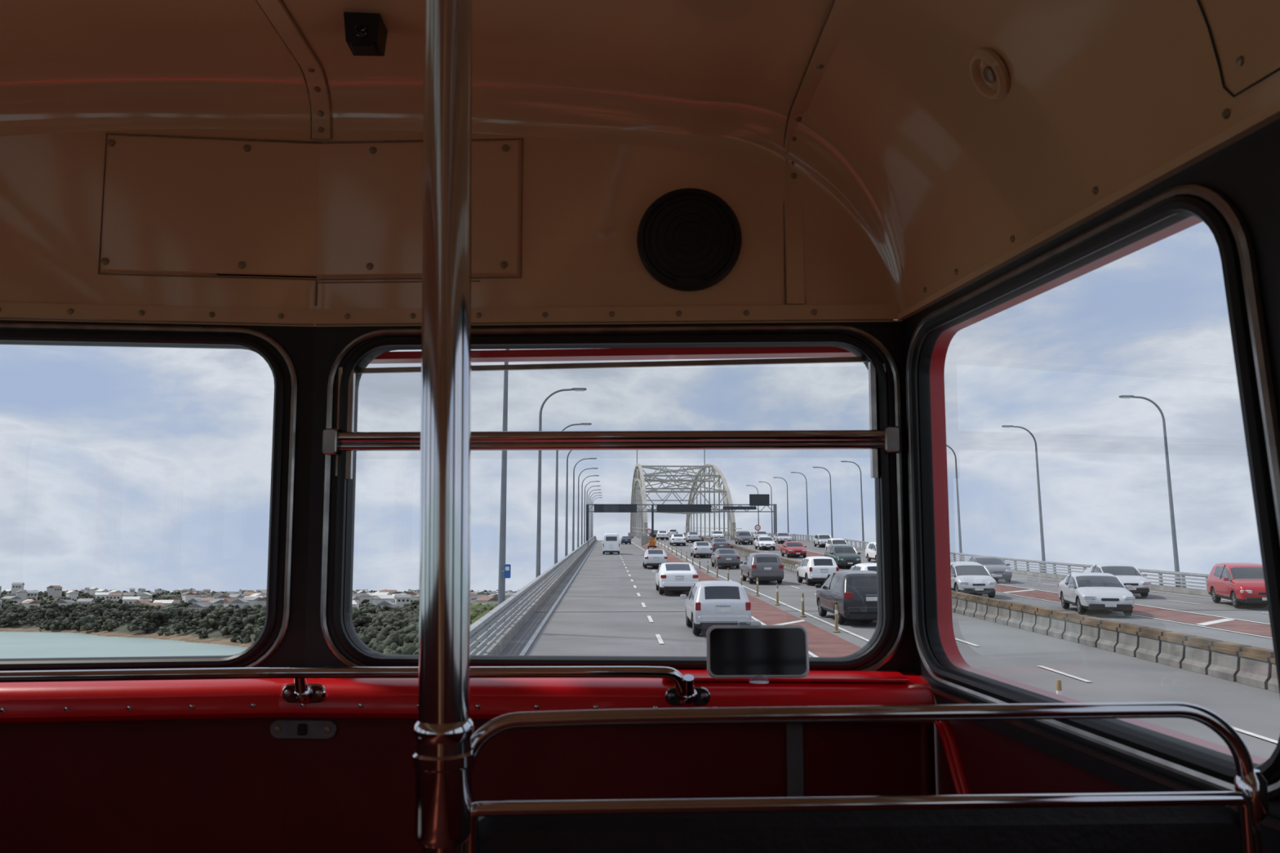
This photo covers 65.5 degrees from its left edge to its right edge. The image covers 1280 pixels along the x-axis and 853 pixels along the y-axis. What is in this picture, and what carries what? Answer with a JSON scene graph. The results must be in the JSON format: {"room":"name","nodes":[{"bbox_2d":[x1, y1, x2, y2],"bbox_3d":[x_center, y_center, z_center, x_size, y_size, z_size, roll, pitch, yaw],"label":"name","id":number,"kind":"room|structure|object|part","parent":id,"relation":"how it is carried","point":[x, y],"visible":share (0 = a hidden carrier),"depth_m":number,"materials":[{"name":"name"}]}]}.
{"room":"vehicle interior","nodes":[
{"label":"vehicle interior","id":0,"kind":"room"},
{"bbox_2d":[0,128,936,852],"bbox_3d":[-0.587,0.403,1.659,2.121,1.941,0.361,0,-9,-2],"label":"wall","id":1,"kind":"structure","parent":0,"point":[162,775],"depth_m":1.64,"materials":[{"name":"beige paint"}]},
{"bbox_2d":[0,322,297,671],"bbox_3d":[-1.125,0.126,1.736,1.020,0.621,0.171,0,-9,-2],"label":"window","id":2,"kind":"structure","parent":1,"relation":"in","point":[275,627],"depth_m":1.76,"materials":[{"name":"black rubber"}]},
{"bbox_2d":[270,719,337,739],"bbox_3d":[-0.558,0.502,1.650,0.112,0.033,0.018,0,-9,-2],"label":"lock plate","id":3,"kind":"object","parent":1,"relation":"attached to","point":[295,729],"visible":1,"depth_m":1.65,"materials":[{"name":"grey metal"}]},
{"bbox_2d":[97,132,523,306],"bbox_3d":[-0.591,-0.376,1.808,0.753,0.312,0.061,0,-9,-2],"label":"panel","id":4,"kind":"object","parent":1,"relation":"attached to","point":[173,206],"visible":1,"depth_m":1.81,"materials":[{"name":"beige paint"}]},
{"bbox_2d":[0,302,902,327],"bbox_3d":[-0.588,-0.200,1.768,2.102,0.036,0.086,0,-9,-2],"label":"trim","id":5,"kind":"structure","parent":1,"relation":"attached to","point":[19,310],"depth_m":1.78,"materials":[{"name":"beige paint"}]},
{"bbox_2d":[0,324,906,706],"bbox_3d":[-0.557,0.139,1.720,2.031,0.662,0.362,0,-9,-2],"label":"window","id":6,"kind":"structure","parent":1,"relation":"in","point":[340,441],"depth_m":1.75,"materials":[{"name":"black metal"}]},
{"bbox_3d":[-0.728,0.408,1.551,1.681,0.075,0.127,0,-9,-2],"label":"front handrail","id":7,"kind":"part","parent":6,"relation":"part of","materials":[{"name":"red metal"}]},
{"bbox_2d":[0,669,909,797],"bbox_3d":[-0.568,0.595,1.600,2.018,0.385,0.177,0,-9,-2],"label":"trim","id":8,"kind":"structure","parent":1,"relation":"attached to","point":[794,740],"depth_m":1.61,"materials":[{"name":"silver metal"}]},
{"bbox_2d":[706,620,808,684],"bbox_3d":[0.186,0.359,1.605,0.162,0.100,0.114,0,-9,-2],"label":"rearview mirror","id":9,"kind":"object","parent":8,"relation":"on","point":[733,651],"visible":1,"depth_m":1.57,"materials":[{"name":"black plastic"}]},
{"bbox_2d":[636,187,742,291],"bbox_3d":[0.089,-0.337,1.786,0.188,0.190,0.044,0,-9,-2],"label":"loudspeaker","id":10,"kind":"object","parent":1,"relation":"attached to","point":[689,239],"visible":1,"depth_m":1.78,"materials":[{"name":"black plastic"}]},
{"bbox_2d":[782,0,857,304],"bbox_3d":[0.371,-0.684,-1.007,0.040,0.723,5.647,0,-9,-2],"label":"trim","id":11,"kind":"structure","parent":1,"relation":"attached to","point":[839,11],"depth_m":1.77,"materials":[{"name":"beige paint"}]},
{"bbox_2d":[0,0,1279,319],"bbox_3d":[-0.494,-0.699,-1.032,2.400,0.816,5.777,0,-9,-2],"label":"ceiling","id":12,"kind":"structure","parent":0,"point":[935,176],"depth_m":1.59,"materials":[{"name":"beige paint"}]},
{"bbox_2d":[255,0,333,138],"bbox_3d":[-0.495,-0.870,-0.985,0.042,0.464,5.696,0,-9,-2],"label":"trim","id":13,"kind":"structure","parent":12,"relation":"attached to","point":[277,12],"depth_m":1.76,"materials":[{"name":"beige paint"}]},
{"bbox_2d":[343,11,387,56],"bbox_3d":[-0.446,-0.644,1.617,0.066,0.081,0.075,0,-9,-2],"label":"security camera","id":14,"kind":"object","parent":12,"relation":"attached to","point":[366,33],"visible":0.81,"depth_m":1.59,"materials":[{"name":"black plastic"}]},
{"bbox_2d":[968,47,1009,101],"bbox_3d":[0.459,-0.463,1.309,0.044,0.064,0.072,0,-6,-2],"label":"bell","id":15,"kind":"object","parent":12,"relation":"attached to","point":[996,68],"depth_m":1.30,"materials":[{"name":"beige plastic"}]},
{"bbox_2d":[1196,0,1279,97],"bbox_3d":[0.524,-0.504,0.572,0.244,0.306,0.801,0,-6,-2],"label":"ceiling hatch","id":16,"kind":"object","parent":12,"relation":"attached to","point":[1240,60],"depth_m":0.96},
{"bbox_2d":[903,118,1279,852],"bbox_3d":[0.644,0.305,-1.135,0.163,1.919,5.769,0,-9,-2],"label":"wall","id":17,"kind":"structure","parent":0,"point":[1246,171],"depth_m":1.17,"materials":[{"name":"metal"}]},
{"bbox_2d":[897,99,1279,319],"bbox_3d":[-0.559,-0.294,0.895,2.400,0.142,1.680,0,-9,-2],"label":"trim","id":18,"kind":"structure","parent":17,"relation":"attached to","point":[1270,113],"depth_m":1.11,"materials":[{"name":"beige paint"}]},
{"bbox_2d":[906,183,1279,800],"bbox_3d":[0.539,0.079,1.284,0.131,0.657,0.898,0,-9,-2],"label":"window","id":19,"kind":"structure","parent":17,"relation":"in","point":[1261,426],"depth_m":1.12,"materials":[{"name":"black rubber"}]},
{"bbox_2d":[929,686,1279,852],"bbox_3d":[0.560,0.790,0.824,0.161,0.998,1.734,0,-9,-2],"label":"trim","id":20,"kind":"structure","parent":17,"relation":"attached to","point":[1128,775],"depth_m":1.18,"materials":[{"name":"red paint"}]},
{"bbox_3d":[-0.493,1.102,-1.234,2.440,0.040,5.840,0,-6,-2],"label":"floor","id":21,"kind":"structure","parent":0,"visible":0},
{"bbox_2d":[412,0,474,852],"bbox_3d":[-0.158,0.272,0.802,0.116,2.021,0.217,0,-9,-2],"label":"pole","id":22,"kind":"object","parent":21,"relation":"on","point":[443,759],"visible":1,"depth_m":0.81,"materials":[{"name":"silver metal"}]},
{"bbox_2d":[463,702,1268,852],"bbox_3d":[0.181,0.775,0.993,0.681,1.074,0.528,0,-9,-2],"label":"seat","id":23,"kind":"object","parent":21,"relation":"on","point":[1166,822],"visible":0.93,"depth_m":0.82,"materials":[{"name":"silver metal"}]},
{"label":"outside","id":24,"kind":"structure","parent":0,"visible":0},
{"bbox_2d":[0,591,516,648],"bbox_3d":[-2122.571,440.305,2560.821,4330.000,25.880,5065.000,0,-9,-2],"label":"headland","id":25,"kind":"structure","parent":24,"point":[215,636],"depth_m":560.22,"materials":[{"name":"green soil"}]},
{"bbox_2d":[0,590,516,598],"bbox_3d":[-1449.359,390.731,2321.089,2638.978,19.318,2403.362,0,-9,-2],"label":"trees","id":26,"kind":"object","parent":25,"relation":"on","point":[177,593],"visible":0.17,"depth_m":1906.57,"materials":[{"name":"green plant"}]},
{"bbox_2d":[0,590,518,654],"bbox_3d":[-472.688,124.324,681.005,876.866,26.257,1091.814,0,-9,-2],"label":"trees","id":27,"kind":"object","parent":25,"relation":"on","point":[388,630],"visible":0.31,"depth_m":555.72,"materials":[{"name":"green plant"}]},
{"bbox_2d":[0,582,519,619],"bbox_3d":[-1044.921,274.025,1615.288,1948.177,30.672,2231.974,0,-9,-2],"label":"houses","id":28,"kind":"structure","parent":25,"relation":"on","point":[380,597],"depth_m":763.68,"materials":[{"name":"ceramic"}]},
{"bbox_2d":[470,602,512,653],"bbox_3d":[-30.616,44.896,201.327,28.704,17.735,98.451,0,-9,-2],"label":"trees","id":29,"kind":"object","parent":25,"relation":"on","point":[477,611],"visible":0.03,"depth_m":195.44,"materials":[{"name":"green plant"}]},
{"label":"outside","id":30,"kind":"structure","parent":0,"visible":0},
{"bbox_2d":[0,631,247,658],"bbox_3d":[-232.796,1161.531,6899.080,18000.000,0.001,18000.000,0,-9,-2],"label":"sea","id":31,"kind":"structure","parent":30,"point":[13,645],"depth_m":454.57,"materials":[{"name":"liquid"}]},
{"bbox_2d":[627,449,741,546],"bbox_3d":[6.460,32.442,206.118,15.800,56.856,112.000,0,-6,-2],"label":"truss bridge","id":32,"kind":"structure","parent":31,"relation":"in","point":[638,479],"depth_m":181.83,"materials":[{"name":"metal"}]},
{"bbox_2d":[499,535,1279,759],"bbox_3d":[7.643,21.897,148.894,31.500,9.581,380.000,0,-6,-2],"label":"bridge road deck","id":33,"kind":"object","parent":32,"relation":"on","point":[607,604],"visible":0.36,"depth_m":29.89,"materials":[{"name":"grey asphalt"}]},
{"bbox_2d":[497,450,506,605],"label":"street lamp","id":34,"kind":"object","parent":33,"relation":"on","point":[501,591],"depth_m":30.84,"materials":[{"name":"grey metal"}]},
{"bbox_2d":[501,564,511,577],"bbox_3d":[-4.083,4.413,30.352,0.280,0.424,0.096,0,-9,-2],"label":"road sign","id":35,"kind":"object","parent":34,"relation":"attached to","point":[507,569],"visible":1,"depth_m":30.33,"materials":[{"name":"blue metal"}]},
{"bbox_2d":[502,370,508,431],"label":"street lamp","id":36,"kind":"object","parent":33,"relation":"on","point":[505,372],"depth_m":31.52,"materials":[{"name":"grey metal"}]},
{"bbox_2d":[470,535,596,655],"bbox_3d":[-7.265,17.569,131.232,0.360,4.465,345.000,0,-6,-2],"label":"bridge railing","id":37,"kind":"object","parent":33,"relation":"on","point":[530,597],"depth_m":30.43,"materials":[{"name":"grey metal"}]},
{"bbox_2d":[535,450,541,577],"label":"street lamp","id":38,"kind":"object","parent":33,"relation":"on","point":[538,535],"depth_m":47.33,"materials":[{"name":"grey metal"}]},
{"bbox_2d":[554,450,558,564],"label":"street lamp","id":39,"kind":"object","parent":33,"relation":"on","point":[556,508],"depth_m":63.86,"materials":[{"name":"grey metal"}]},
{"bbox_2d":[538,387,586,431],"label":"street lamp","id":40,"kind":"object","parent":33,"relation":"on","point":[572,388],"depth_m":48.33,"materials":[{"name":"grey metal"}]},
{"bbox_2d":[564,450,571,556],"bbox_3d":[-4.897,6.486,80.458,2.418,10.235,0.386,0,-9,-2],"label":"street lamp","id":41,"kind":"object","parent":33,"relation":"on","point":[566,483],"visible":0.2,"depth_m":80.31,"materials":[{"name":"grey metal"}]},
{"bbox_2d":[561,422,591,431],"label":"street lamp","id":42,"kind":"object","parent":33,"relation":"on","point":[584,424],"depth_m":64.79,"materials":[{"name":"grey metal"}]},
{"bbox_2d":[572,457,596,551],"bbox_3d":[-5.447,8.138,96.866,2.418,10.235,0.386,0,-9,-2],"label":"street lamp","id":43,"kind":"object","parent":33,"relation":"on","point":[573,511],"visible":0.81,"depth_m":96.78,"materials":[{"name":"grey metal"}]},
{"bbox_2d":[577,467,598,547],"bbox_3d":[-5.997,9.791,113.274,2.418,10.235,0.386,0,-9,-2],"label":"street lamp","id":44,"kind":"object","parent":33,"relation":"on","point":[590,468],"visible":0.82,"depth_m":113.18,"materials":[{"name":"grey metal"}]},
{"bbox_2d":[581,475,599,545],"bbox_3d":[-6.546,11.443,129.682,2.418,10.235,0.386,0,-9,-2],"label":"street lamp","id":45,"kind":"object","parent":33,"relation":"on","point":[593,475],"visible":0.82,"depth_m":129.70,"materials":[{"name":"grey metal"}]},
{"bbox_2d":[583,480,599,542],"bbox_3d":[-7.096,13.095,146.089,2.418,10.235,0.386,0,-9,-2],"label":"street lamp","id":46,"kind":"object","parent":33,"relation":"on","point":[594,481],"visible":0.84,"depth_m":145.93,"materials":[{"name":"grey metal"}]},
{"bbox_2d":[591,495,596,537],"bbox_3d":[-9.296,19.704,211.721,2.418,10.235,0.386,0,-9,-2],"label":"street lamp","id":47,"kind":"object","parent":33,"relation":"on","point":[595,495],"visible":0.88,"depth_m":211.65,"materials":[{"name":"grey metal"}]},
{"bbox_2d":[586,485,600,504],"bbox_3d":[-7.646,14.747,162.497,2.418,10.235,0.386,0,-9,-2],"label":"street lamp","id":48,"kind":"object","parent":33,"relation":"on","point":[593,486],"visible":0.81,"depth_m":163.11,"materials":[{"name":"grey metal"}]},
{"bbox_2d":[588,488,600,539],"bbox_3d":[-8.196,16.399,178.905,2.418,10.235,0.386,0,-9,-2],"label":"street lamp","id":49,"kind":"object","parent":33,"relation":"on","point":[597,489],"visible":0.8,"depth_m":178.93,"materials":[{"name":"grey metal"}]},
{"bbox_2d":[589,492,601,538],"bbox_3d":[-8.746,18.051,195.313,2.418,10.235,0.386,0,-9,-2],"label":"street lamp","id":50,"kind":"object","parent":33,"relation":"on","point":[597,492],"visible":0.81,"depth_m":195.15,"materials":[{"name":"grey metal"}]},
{"bbox_2d":[591,497,602,537],"bbox_3d":[-9.846,21.356,228.129,2.418,10.235,0.386,0,-9,-2],"label":"street lamp","id":51,"kind":"object","parent":33,"relation":"on","point":[598,497],"visible":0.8,"depth_m":227.93,"materials":[{"name":"grey metal"}]},
{"bbox_2d":[601,533,621,554],"bbox_3d":[-3.383,13.738,117.159,2.380,2.493,5.537,0,-6,-2],"label":"van","id":52,"kind":"object","parent":33,"relation":"on","point":[611,544],"visible":1,"depth_m":114.48,"materials":[{"name":"white paint"}]},
{"bbox_2d":[620,536,631,544],"bbox_3d":[-2.568,20.976,183.834,2.180,1.450,4.737,0,-6,-2],"label":"car","id":53,"kind":"object","parent":33,"relation":"on","point":[625,540],"visible":1,"depth_m":181.61,"materials":[{"name":"blue paint"}]},
{"bbox_2d":[646,528,651,541],"bbox_3d":[1.399,16.524,149.178,0.840,2.420,0.186,0,-6,-2],"label":"speed limit sign","id":54,"kind":"object","parent":33,"relation":"on","point":[648,531],"visible":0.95,"depth_m":149.17,"materials":[{"name":"metal"}]},
{"bbox_2d":[648,537,656,549],"bbox_3d":[1.597,15.408,131.243,1.120,1.473,1.400,0,-6,-2],"label":"trailer","id":55,"kind":"object","parent":33,"relation":"on","point":[651,543],"visible":0.86,"depth_m":130.71,"materials":[{"name":"orange metal"}]},
{"bbox_2d":[640,549,667,568],"bbox_3d":[1.148,10.263,77.437,2.180,1.450,4.737,0,-6,-2],"label":"car","id":56,"kind":"object","parent":33,"relation":"on","point":[651,557],"visible":0.9,"depth_m":75.25,"materials":[{"name":"silver paint"}]},
{"bbox_2d":[649,529,657,537],"bbox_3d":[2.663,20.401,189.095,2.180,1.450,4.737,0,-6,-2],"label":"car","id":57,"kind":"object","parent":33,"relation":"on","point":[655,531],"visible":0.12,"depth_m":186.92,"materials":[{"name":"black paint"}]},
{"bbox_2d":[655,530,668,539],"bbox_3d":[3.562,17.396,159.260,2.180,1.450,4.737,0,-6,-2],"label":"car","id":58,"kind":"object","parent":33,"relation":"on","point":[662,535],"visible":1,"depth_m":157.02,"materials":[{"name":"white paint"}]},
{"bbox_2d":[667,528,678,536],"bbox_3d":[5.794,19.283,179.257,2.250,1.703,4.717,0,-6,-2],"label":"car","id":59,"kind":"object","parent":33,"relation":"on","point":[670,531],"visible":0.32,"depth_m":177.14,"materials":[{"name":"white paint"}]},
{"bbox_2d":[652,562,698,594],"bbox_3d":[1.752,7.338,48.387,2.220,1.747,4.878,0,-9,-2],"label":"car","id":60,"kind":"object","parent":33,"relation":"on","point":[678,578],"visible":0.87,"depth_m":46.13,"materials":[{"name":"white paint"}]},
{"bbox_2d":[668,533,685,546],"bbox_3d":[4.663,14.012,123.424,2.180,1.450,4.737,0,-5,-2],"label":"car","id":61,"kind":"object","parent":33,"relation":"on","point":[675,539],"visible":1,"depth_m":121.27,"materials":[{"name":"white paint"}]},
{"bbox_2d":[586,493,777,546],"bbox_3d":[6.259,14.256,149.936,28.700,8.075,1.485,0,-6,-2],"label":"gantry","id":62,"kind":"object","parent":33,"relation":"on","point":[755,500],"visible":0.97,"depth_m":149.53,"materials":[{"name":"grey metal"}]},
{"bbox_2d":[684,532,700,542],"bbox_3d":[7.228,15.164,136.472,2.180,1.450,4.737,0,-5,-2],"label":"car","id":63,"kind":"object","parent":33,"relation":"on","point":[692,537],"visible":0.93,"depth_m":134.27,"materials":[{"name":"silver paint"}]},
{"bbox_2d":[688,541,712,557],"bbox_3d":[5.763,11.531,93.541,2.180,1.450,4.737,0,-5,-2],"label":"car","id":64,"kind":"object","parent":33,"relation":"on","point":[701,548],"visible":0.98,"depth_m":91.39,"materials":[{"name":"silver paint"}]},
{"bbox_2d":[706,560,709,573],"bbox_3d":[4.688,9.693,68.833,0.213,0.847,0.264,0,-9,-2],"label":"delineator post","id":65,"kind":"object","parent":33,"relation":"on","point":[707,561],"visible":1,"depth_m":68.80,"materials":[{"name":"white paint"}]},
{"bbox_2d":[680,580,751,635],"bbox_3d":[2.345,5.506,30.692,2.070,1.793,4.007,0,-9,-2],"label":"car","id":66,"kind":"object","parent":33,"relation":"on","point":[708,603],"visible":0.97,"depth_m":28.90,"materials":[{"name":"silver paint"}]},
{"bbox_2d":[710,530,724,538],"bbox_3d":[12.224,17.226,157.569,2.180,1.450,4.737,0,-6,-2],"label":"car","id":67,"kind":"object","parent":33,"relation":"on","point":[714,534],"visible":0.91,"depth_m":156.41,"materials":[{"name":"white paint"}]},
{"bbox_2d":[707,537,729,552],"bbox_3d":[8.294,12.445,104.595,2.180,1.450,4.737,0,-5,-2],"label":"car","id":68,"kind":"object","parent":33,"relation":"on","point":[716,543],"visible":0.71,"depth_m":102.42,"materials":[{"name":"grey paint"}]},
{"bbox_2d":[709,548,740,568],"bbox_3d":[6.462,9.988,75.623,2.180,1.794,4.831,0,-9,-2],"label":"car","id":69,"kind":"object","parent":33,"relation":"on","point":[725,557],"visible":0.99,"depth_m":73.48,"materials":[{"name":"grey paint"}]},
{"bbox_2d":[727,568,728,581],"bbox_3d":[5.075,8.554,57.275,0.213,0.847,0.264,0,-9,-2],"label":"delineator post","id":70,"kind":"object","parent":33,"relation":"on","point":[727,568],"visible":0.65,"depth_m":57.24,"materials":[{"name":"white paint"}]},
{"bbox_2d":[740,572,742,585],"bbox_3d":[5.263,7.989,51.666,0.213,0.847,0.265,0,-9,-2],"label":"delineator post","id":71,"kind":"object","parent":33,"relation":"on","point":[740,572],"visible":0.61,"depth_m":51.64,"materials":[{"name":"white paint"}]},
{"bbox_2d":[734,530,753,544],"bbox_3d":[13.324,14.260,127.724,2.250,1.703,4.717,0,-5,-2],"label":"car","id":72,"kind":"object","parent":33,"relation":"on","point":[744,537],"visible":1,"depth_m":126.20,"materials":[{"name":"grey paint"}]},
{"bbox_2d":[746,484,759,524],"bbox_3d":[21.275,16.155,187.460,2.418,10.235,0.386,0,-9,-2],"label":"street lamp","id":73,"kind":"object","parent":33,"relation":"on","point":[746,485],"visible":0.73,"depth_m":187.51,"materials":[{"name":"grey metal"}]},
{"bbox_2d":[755,577,759,595],"bbox_3d":[5.447,7.435,46.168,0.213,0.847,0.264,0,-9,-2],"label":"delineator post","id":74,"kind":"object","parent":33,"relation":"on","point":[757,578],"visible":1,"depth_m":46.13,"materials":[{"name":"white paint"}]},
{"bbox_2d":[754,524,760,537],"bbox_3d":[16.524,15.008,139.782,0.840,2.420,0.186,0,-6,-2],"label":"speed limit sign","id":75,"kind":"object","parent":33,"relation":"on","point":[757,527],"visible":0.95,"depth_m":139.79,"materials":[{"name":"metal"}]},
{"bbox_2d":[752,530,768,540],"bbox_3d":[18.187,16.444,149.803,2.180,1.450,4.737,0,-6,-2],"label":"car","id":76,"kind":"object","parent":33,"relation":"on","point":[761,533],"visible":0.64,"depth_m":148.95,"materials":[{"name":"white paint"}]},
{"bbox_2d":[739,552,784,583],"bbox_3d":[6.979,8.101,57.234,2.250,1.996,4.815,0,-9,-2],"label":"car","id":77,"kind":"object","parent":33,"relation":"on","point":[767,567],"visible":1,"depth_m":55.12,"materials":[{"name":"grey paint"}]},
{"bbox_2d":[754,536,775,550],"bbox_3d":[13.891,12.957,110.778,2.180,1.450,4.737,0,-5,-2],"label":"car","id":78,"kind":"object","parent":33,"relation":"on","point":[766,543],"visible":1,"depth_m":109.27,"materials":[{"name":"white paint"}]},
{"bbox_2d":[758,481,773,537],"bbox_3d":[21.785,14.623,172.245,2.418,10.235,0.386,0,-9,-2],"label":"street lamp","id":79,"kind":"object","parent":33,"relation":"on","point":[758,482],"visible":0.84,"depth_m":172.28,"materials":[{"name":"grey metal"}]},
{"bbox_2d":[774,584,780,605],"bbox_3d":[5.628,6.893,40.777,0.213,0.847,0.264,0,-9,-2],"label":"delineator post","id":80,"kind":"object","parent":33,"relation":"on","point":[777,588],"visible":1,"depth_m":40.74,"materials":[{"name":"white paint"}]},
{"bbox_2d":[773,477,789,533],"bbox_3d":[22.295,13.091,157.031,2.418,10.235,0.386,0,-9,-2],"label":"street lamp","id":81,"kind":"object","parent":33,"relation":"on","point":[774,477],"visible":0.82,"depth_m":157.06,"materials":[{"name":"grey metal"}]},
{"bbox_2d":[773,532,791,543],"bbox_3d":[18.888,14.755,131.887,2.180,1.450,4.737,0,-5,-2],"label":"car","id":82,"kind":"object","parent":33,"relation":"on","point":[780,537],"visible":0.93,"depth_m":130.66,"materials":[{"name":"silver paint"}]},
{"bbox_2d":[780,541,807,557],"bbox_3d":[14.457,11.561,93.842,2.180,1.450,4.737,0,-5,-2],"label":"car","id":83,"kind":"object","parent":33,"relation":"on","point":[793,548],"visible":1,"depth_m":92.44,"materials":[{"name":"red paint"}]},
{"bbox_2d":[791,471,808,540],"bbox_3d":[22.805,11.589,141.813,2.418,10.235,0.386,0,-9,-2],"label":"street lamp","id":84,"kind":"object","parent":33,"relation":"on","point":[791,472],"visible":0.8,"depth_m":141.82,"materials":[{"name":"grey metal"}]},
{"bbox_2d":[800,593,806,617],"bbox_3d":[5.805,6.360,35.492,0.213,0.847,0.264,0,-9,-2],"label":"delineator post","id":85,"kind":"object","parent":33,"relation":"on","point":[802,594],"visible":1,"depth_m":35.45,"materials":[{"name":"white paint"}]},
{"bbox_2d":[795,556,839,585],"bbox_3d":[9.884,8.017,55.631,2.070,1.793,4.007,0,-9,-2],"label":"car","id":86,"kind":"object","parent":33,"relation":"on","point":[815,570],"visible":0.89,"depth_m":54.00,"materials":[{"name":"white paint"}]},
{"bbox_2d":[813,533,831,547],"bbox_3d":[21.753,13.514,118.024,2.070,1.550,3.917,0,-5,-2],"label":"car","id":87,"kind":"object","parent":33,"relation":"on","point":[820,540],"visible":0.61,"depth_m":117.26,"materials":[{"name":"silver paint"}]},
{"bbox_2d":[813,466,833,537],"bbox_3d":[23.315,10.222,126.582,2.418,10.235,0.386,0,-9,-2],"label":"street lamp","id":88,"kind":"object","parent":33,"relation":"on","point":[832,533],"visible":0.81,"depth_m":126.61,"materials":[{"name":"grey metal"}]},
{"bbox_2d":[832,604,839,632],"bbox_3d":[5.979,5.839,30.311,0.213,0.847,0.264,0,-9,-2],"label":"delineator post","id":89,"kind":"object","parent":33,"relation":"on","point":[836,630],"visible":1,"depth_m":30.27,"materials":[{"name":"white paint"}]},
{"bbox_2d":[825,537,849,549],"bbox_3d":[19.854,12.025,100.009,2.070,1.550,3.917,0,-5,-2],"label":"car","id":90,"kind":"object","parent":33,"relation":"on","point":[832,541],"visible":0.34,"depth_m":99.49,"materials":[{"name":"white paint"}]},
{"bbox_2d":[824,544,861,568],"bbox_3d":[15.457,9.893,75.946,2.250,2.045,4.829,0,-9,-2],"label":"car","id":91,"kind":"object","parent":33,"relation":"on","point":[845,556],"visible":0.83,"depth_m":74.55,"materials":[{"name":"green paint"}]},
{"bbox_2d":[815,570,877,624],"bbox_3d":[7.352,5.777,34.151,2.250,1.996,4.815,0,-9,-2],"label":"car","id":92,"kind":"object","parent":33,"relation":"on","point":[855,593],"visible":0.77,"depth_m":32.24,"materials":[{"name":"black paint"}]},
{"bbox_2d":[840,461,864,546],"bbox_3d":[23.825,8.942,111.342,2.418,10.235,0.386,0,-9,-2],"label":"street lamp","id":93,"kind":"object","parent":33,"relation":"on","point":[862,516],"visible":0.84,"depth_m":111.30,"materials":[{"name":"grey metal"}]},
{"bbox_2d":[849,563,876,571],"bbox_3d":[10.477,6.986,45.397,2.070,1.793,4.007,0,-9,-2],"label":"car","id":94,"kind":"object","parent":33,"relation":"on","point":[860,566],"visible":0.04,"depth_m":44.13,"materials":[{"name":"white paint"}]},
{"bbox_2d":[865,542,876,562],"bbox_3d":[20.488,10.611,84.084,2.250,1.703,4.717,0,-5,-2],"label":"car","id":95,"kind":"object","parent":33,"relation":"on","point":[870,550],"visible":0.3,"depth_m":84.43,"materials":[{"name":"white paint"}]},
{"bbox_2d":[946,444,962,560],"bbox_3d":[24.845,6.388,80.861,2.418,10.235,0.386,0,-9,-2],"label":"street lamp","id":96,"kind":"object","parent":33,"relation":"on","point":[956,468],"visible":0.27,"depth_m":80.77,"materials":[{"name":"grey metal"}]},
{"bbox_2d":[708,531,1211,596],"bbox_3d":[23.568,16.627,132.360,0.360,4.365,345.000,0,-6,-2],"label":"bridge railing","id":97,"kind":"object","parent":33,"relation":"on","point":[1183,589],"depth_m":60.61,"materials":[{"name":"grey metal"}]},
{"bbox_2d":[950,561,996,597],"bbox_3d":[15.158,7.053,46.063,2.080,1.804,4.007,-1,-9,4],"label":"car","id":98,"kind":"object","parent":33,"relation":"on","point":[974,578],"visible":0.81,"depth_m":44.70,"materials":[{"name":"silver paint"}]},
{"bbox_2d":[684,535,1279,693],"bbox_3d":[9.061,15.032,126.478,0.600,1.821,247.950,0,-6,-2],"label":"concrete barrier","id":99,"kind":"object","parent":33,"relation":"on","point":[1253,666],"visible":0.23,"depth_m":24.68,"materials":[{"name":"beige concrete"}]},
{"bbox_2d":[966,555,1013,582],"bbox_3d":[20.438,8.374,58.677,2.189,1.757,4.819,-1,-9,4],"label":"car","id":100,"kind":"object","parent":33,"relation":"on","point":[994,565],"visible":0.61,"depth_m":57.16,"materials":[{"name":"grey paint"}]},
{"bbox_2d":[1001,425,1046,573],"bbox_3d":[25.355,4.985,65.634,2.418,10.235,0.386,0,-9,-2],"label":"street lamp","id":101,"kind":"object","parent":33,"relation":"on","point":[1043,558],"visible":0.87,"depth_m":65.63,"materials":[{"name":"grey metal"}]},
{"bbox_2d":[1056,680,1062,695],"bbox_3d":[6.479,4.334,15.368,0.213,0.847,0.265,0,-9,-2],"label":"delineator post","id":102,"kind":"object","parent":33,"relation":"on","point":[1059,689],"visible":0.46,"depth_m":15.37,"materials":[{"name":"white paint"}]},
{"bbox_2d":[1057,572,1135,615],"bbox_3d":[17.051,6.227,37.360,2.201,1.768,4.819,-2,-10,12],"label":"car","id":103,"kind":"object","parent":33,"relation":"on","point":[1104,593],"visible":1,"depth_m":36.03,"materials":[{"name":"silver paint"}]},
{"bbox_2d":[1083,563,1151,597],"bbox_3d":[22.338,7.178,46.794,2.238,1.769,4.879,-2,-9,9],"label":"car","id":104,"kind":"object","parent":33,"relation":"on","point":[1129,575],"visible":0.48,"depth_m":45.62,"materials":[{"name":"silver paint"}]},
{"bbox_2d":[1118,395,1182,586],"bbox_3d":[25.865,3.461,50.418,2.418,10.235,0.386,0,-9,-2],"label":"street lamp","id":105,"kind":"object","parent":33,"relation":"on","point":[1168,473],"visible":0.84,"depth_m":50.41,"materials":[{"name":"grey metal"}]},
{"bbox_2d":[1206,562,1267,608],"bbox_3d":[24.654,6.407,40.412,2.281,2.025,4.813,-3,-10,15],"label":"car","id":106,"kind":"object","parent":33,"relation":"on","point":[1240,583],"visible":0.94,"depth_m":39.64,"materials":[{"name":"red paint"}]}
]}

